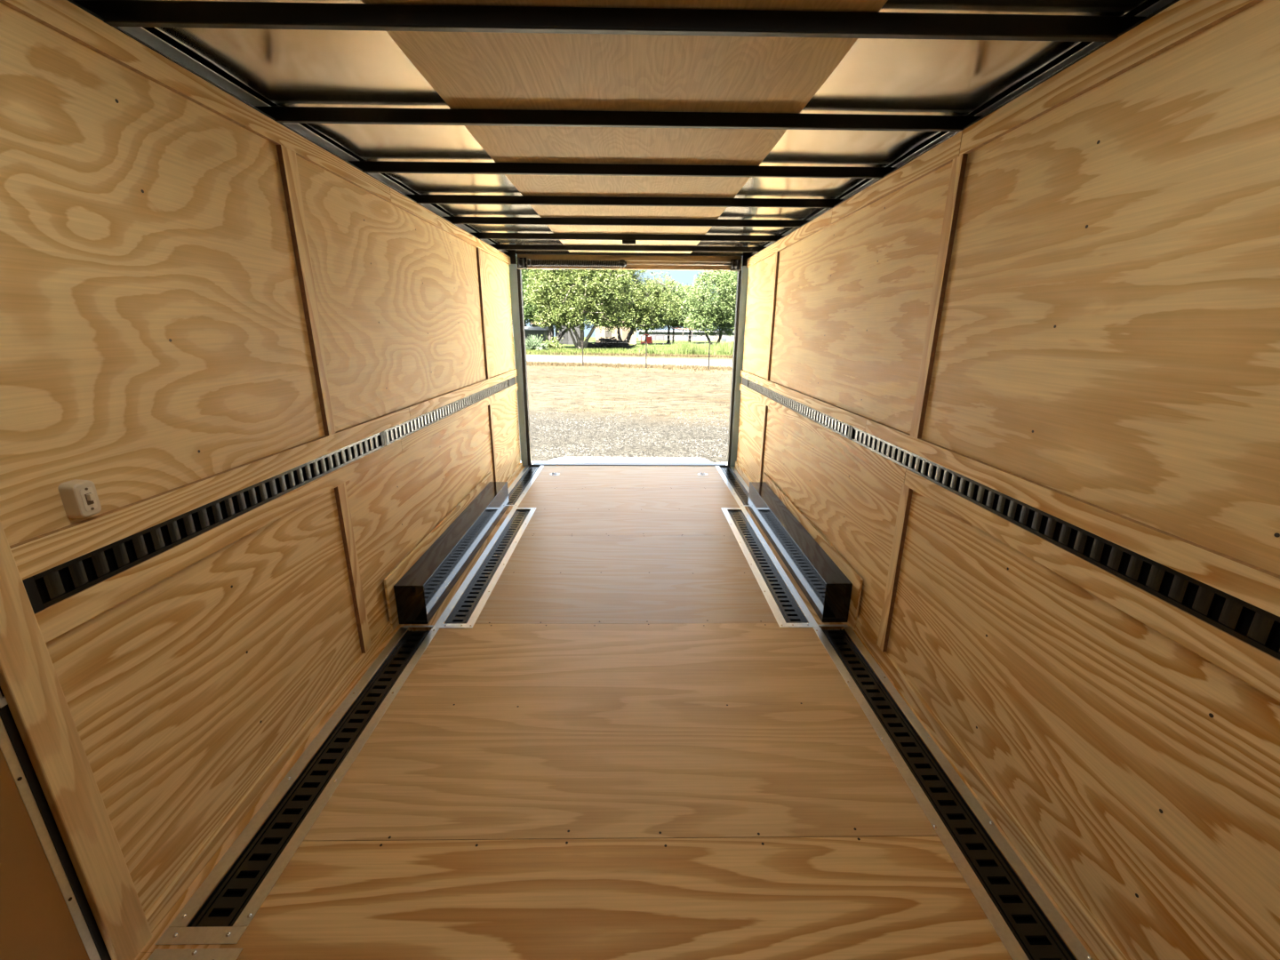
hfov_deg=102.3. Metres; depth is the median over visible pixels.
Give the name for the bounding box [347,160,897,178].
roof beam
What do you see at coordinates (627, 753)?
floor
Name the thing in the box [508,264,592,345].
leaning tree
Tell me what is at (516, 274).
door frame
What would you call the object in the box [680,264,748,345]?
round tree
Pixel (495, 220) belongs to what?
roof beam
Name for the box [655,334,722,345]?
fence
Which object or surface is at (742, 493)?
floor track
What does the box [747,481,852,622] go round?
box
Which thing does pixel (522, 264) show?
bracket
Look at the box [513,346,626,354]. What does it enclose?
grass
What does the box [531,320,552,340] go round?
shed
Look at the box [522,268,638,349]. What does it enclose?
spreading tree
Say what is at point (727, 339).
trailer
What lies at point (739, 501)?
trim
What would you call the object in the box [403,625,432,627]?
bracket
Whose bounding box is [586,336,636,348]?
brush pile
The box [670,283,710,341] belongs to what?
shade tree
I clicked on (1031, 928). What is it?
floor track
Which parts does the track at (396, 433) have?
plate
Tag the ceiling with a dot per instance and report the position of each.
(256, 67)
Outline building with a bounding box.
[595,320,636,344]
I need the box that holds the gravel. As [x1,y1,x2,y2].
[518,411,728,456]
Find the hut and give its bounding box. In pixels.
[524,326,548,344]
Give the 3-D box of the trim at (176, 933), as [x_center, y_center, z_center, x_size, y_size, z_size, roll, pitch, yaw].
[-1.146,0.979,2.015,0.205,0.006,1.455,0,16,-1]
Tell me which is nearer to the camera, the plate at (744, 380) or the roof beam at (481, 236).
the roof beam at (481, 236)
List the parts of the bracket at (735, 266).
bearing arm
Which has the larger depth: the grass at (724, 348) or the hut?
the hut
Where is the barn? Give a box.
[637,329,744,341]
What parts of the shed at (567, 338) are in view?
doorway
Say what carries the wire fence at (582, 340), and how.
on the ground at (655, 422)
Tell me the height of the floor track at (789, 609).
0.030 m
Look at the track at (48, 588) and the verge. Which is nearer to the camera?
the track at (48, 588)
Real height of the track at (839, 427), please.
0.075 m
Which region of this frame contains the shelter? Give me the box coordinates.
[671,327,692,343]
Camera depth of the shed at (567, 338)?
63.47 m
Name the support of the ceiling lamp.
attached to the roof beam at (481, 236)
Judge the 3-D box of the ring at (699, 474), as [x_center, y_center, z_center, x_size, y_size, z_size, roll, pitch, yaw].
[0.682,-0.067,5.599,0.116,0.012,0.110,0,16,-1]
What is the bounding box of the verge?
[526,351,732,358]
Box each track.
[22,432,384,613]
[186,629,431,927]
[382,378,509,446]
[443,509,530,623]
[508,466,539,504]
[720,466,748,504]
[728,510,808,623]
[747,379,850,439]
[822,628,1076,959]
[848,425,1279,659]
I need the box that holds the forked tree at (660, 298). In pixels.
[598,269,684,342]
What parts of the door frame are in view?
sill, header panel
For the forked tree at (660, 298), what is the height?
10.014 m
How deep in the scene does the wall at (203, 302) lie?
1.47 m
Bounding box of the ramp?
[542,456,715,463]
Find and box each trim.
[147,948,242,959]
[155,627,439,944]
[432,507,535,628]
[507,465,543,507]
[715,465,749,507]
[720,507,819,627]
[813,626,1093,959]
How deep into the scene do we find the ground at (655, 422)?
13.93 m
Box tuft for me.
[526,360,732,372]
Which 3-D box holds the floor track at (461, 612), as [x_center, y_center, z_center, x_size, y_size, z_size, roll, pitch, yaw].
[-1.000,0.527,3.624,0.123,0.030,1.808,0,16,-1]
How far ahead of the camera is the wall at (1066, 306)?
1.35 m
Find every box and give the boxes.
[393,481,509,623]
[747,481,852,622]
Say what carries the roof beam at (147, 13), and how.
attached to the ceiling
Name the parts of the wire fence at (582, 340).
fence post, fence post, fence post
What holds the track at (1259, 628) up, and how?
attached to the wall at (1066, 306)
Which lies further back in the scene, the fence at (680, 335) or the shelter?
the shelter
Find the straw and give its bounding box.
[527,367,731,415]
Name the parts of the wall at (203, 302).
door post, backing panel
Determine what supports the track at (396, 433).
attached to the wall at (203, 302)
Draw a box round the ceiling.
[67,0,1179,258]
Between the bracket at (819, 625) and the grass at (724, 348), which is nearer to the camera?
the bracket at (819, 625)
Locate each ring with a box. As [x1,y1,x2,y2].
[549,472,559,475]
[697,472,708,475]
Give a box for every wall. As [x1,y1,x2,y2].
[0,0,522,959]
[735,0,1279,959]
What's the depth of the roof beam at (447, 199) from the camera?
2.99 m
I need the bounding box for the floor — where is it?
[134,465,1097,959]
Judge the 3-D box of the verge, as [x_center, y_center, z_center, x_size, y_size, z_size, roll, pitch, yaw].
[-1.531,-9.969,40.589,19.566,0.250,4.887,4,17,12]
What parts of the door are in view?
panel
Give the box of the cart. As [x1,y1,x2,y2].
[640,334,652,345]
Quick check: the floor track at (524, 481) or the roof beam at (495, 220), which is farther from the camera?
the floor track at (524, 481)
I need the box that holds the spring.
[526,259,731,267]
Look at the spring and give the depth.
5.21 m
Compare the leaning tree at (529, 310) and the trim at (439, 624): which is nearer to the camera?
the trim at (439, 624)
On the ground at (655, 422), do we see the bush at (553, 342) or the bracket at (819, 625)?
the bush at (553, 342)
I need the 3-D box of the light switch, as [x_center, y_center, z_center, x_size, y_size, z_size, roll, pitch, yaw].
[-1.262,0.043,1.170,0.043,0.084,0.050,0,16,-1]
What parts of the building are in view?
doorway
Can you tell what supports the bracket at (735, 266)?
attached to the door frame
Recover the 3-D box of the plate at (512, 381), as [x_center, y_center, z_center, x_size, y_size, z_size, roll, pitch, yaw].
[-1.334,-1.026,5.373,0.010,0.076,0.275,0,16,-1]
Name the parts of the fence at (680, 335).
rail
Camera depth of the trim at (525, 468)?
5.21 m
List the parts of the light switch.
plate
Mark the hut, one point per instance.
(529, 331)
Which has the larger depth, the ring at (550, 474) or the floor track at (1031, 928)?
the ring at (550, 474)
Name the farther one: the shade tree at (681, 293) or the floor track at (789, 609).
the shade tree at (681, 293)
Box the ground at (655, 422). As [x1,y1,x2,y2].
[512,336,743,465]
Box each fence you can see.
[526,340,732,369]
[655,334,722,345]
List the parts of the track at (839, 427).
plate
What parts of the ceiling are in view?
rail, panel, panel, rail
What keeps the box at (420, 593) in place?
on the floor
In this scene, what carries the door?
in the wall at (203, 302)
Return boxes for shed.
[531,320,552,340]
[555,320,585,344]
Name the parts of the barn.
doorway, doorway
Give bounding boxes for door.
[0,686,111,959]
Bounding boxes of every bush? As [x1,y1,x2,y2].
[525,334,549,351]
[538,331,566,349]
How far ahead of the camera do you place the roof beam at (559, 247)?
4.74 m
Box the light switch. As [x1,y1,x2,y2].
[57,479,101,518]
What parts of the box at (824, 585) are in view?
plate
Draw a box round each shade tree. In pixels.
[509,271,541,326]
[624,283,672,341]
[655,279,693,343]
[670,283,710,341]
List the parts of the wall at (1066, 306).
backing panel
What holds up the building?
on the ground at (655, 422)
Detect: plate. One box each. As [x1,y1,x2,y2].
[509,376,515,386]
[742,376,747,386]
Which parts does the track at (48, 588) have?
plate, plate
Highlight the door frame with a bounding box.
[504,249,753,467]
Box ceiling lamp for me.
[622,240,635,244]
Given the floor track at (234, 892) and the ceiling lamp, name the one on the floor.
the floor track at (234, 892)
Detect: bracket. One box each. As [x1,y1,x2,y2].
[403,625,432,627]
[517,256,527,269]
[730,258,740,271]
[818,624,847,626]
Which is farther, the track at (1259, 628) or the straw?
the straw
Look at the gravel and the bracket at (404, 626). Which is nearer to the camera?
the bracket at (404, 626)
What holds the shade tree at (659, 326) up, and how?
on the ground at (655, 422)
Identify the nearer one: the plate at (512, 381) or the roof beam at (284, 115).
the roof beam at (284, 115)
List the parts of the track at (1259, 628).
plate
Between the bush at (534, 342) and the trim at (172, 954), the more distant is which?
the bush at (534, 342)
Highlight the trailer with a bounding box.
[716,336,731,343]
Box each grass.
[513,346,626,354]
[608,339,743,354]
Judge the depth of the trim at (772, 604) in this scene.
3.27 m
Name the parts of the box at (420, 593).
plate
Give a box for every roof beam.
[72,0,1145,41]
[255,106,983,131]
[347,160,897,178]
[405,194,844,207]
[443,216,809,227]
[471,232,784,241]
[490,244,765,252]
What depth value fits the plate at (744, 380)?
5.42 m
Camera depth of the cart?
57.96 m

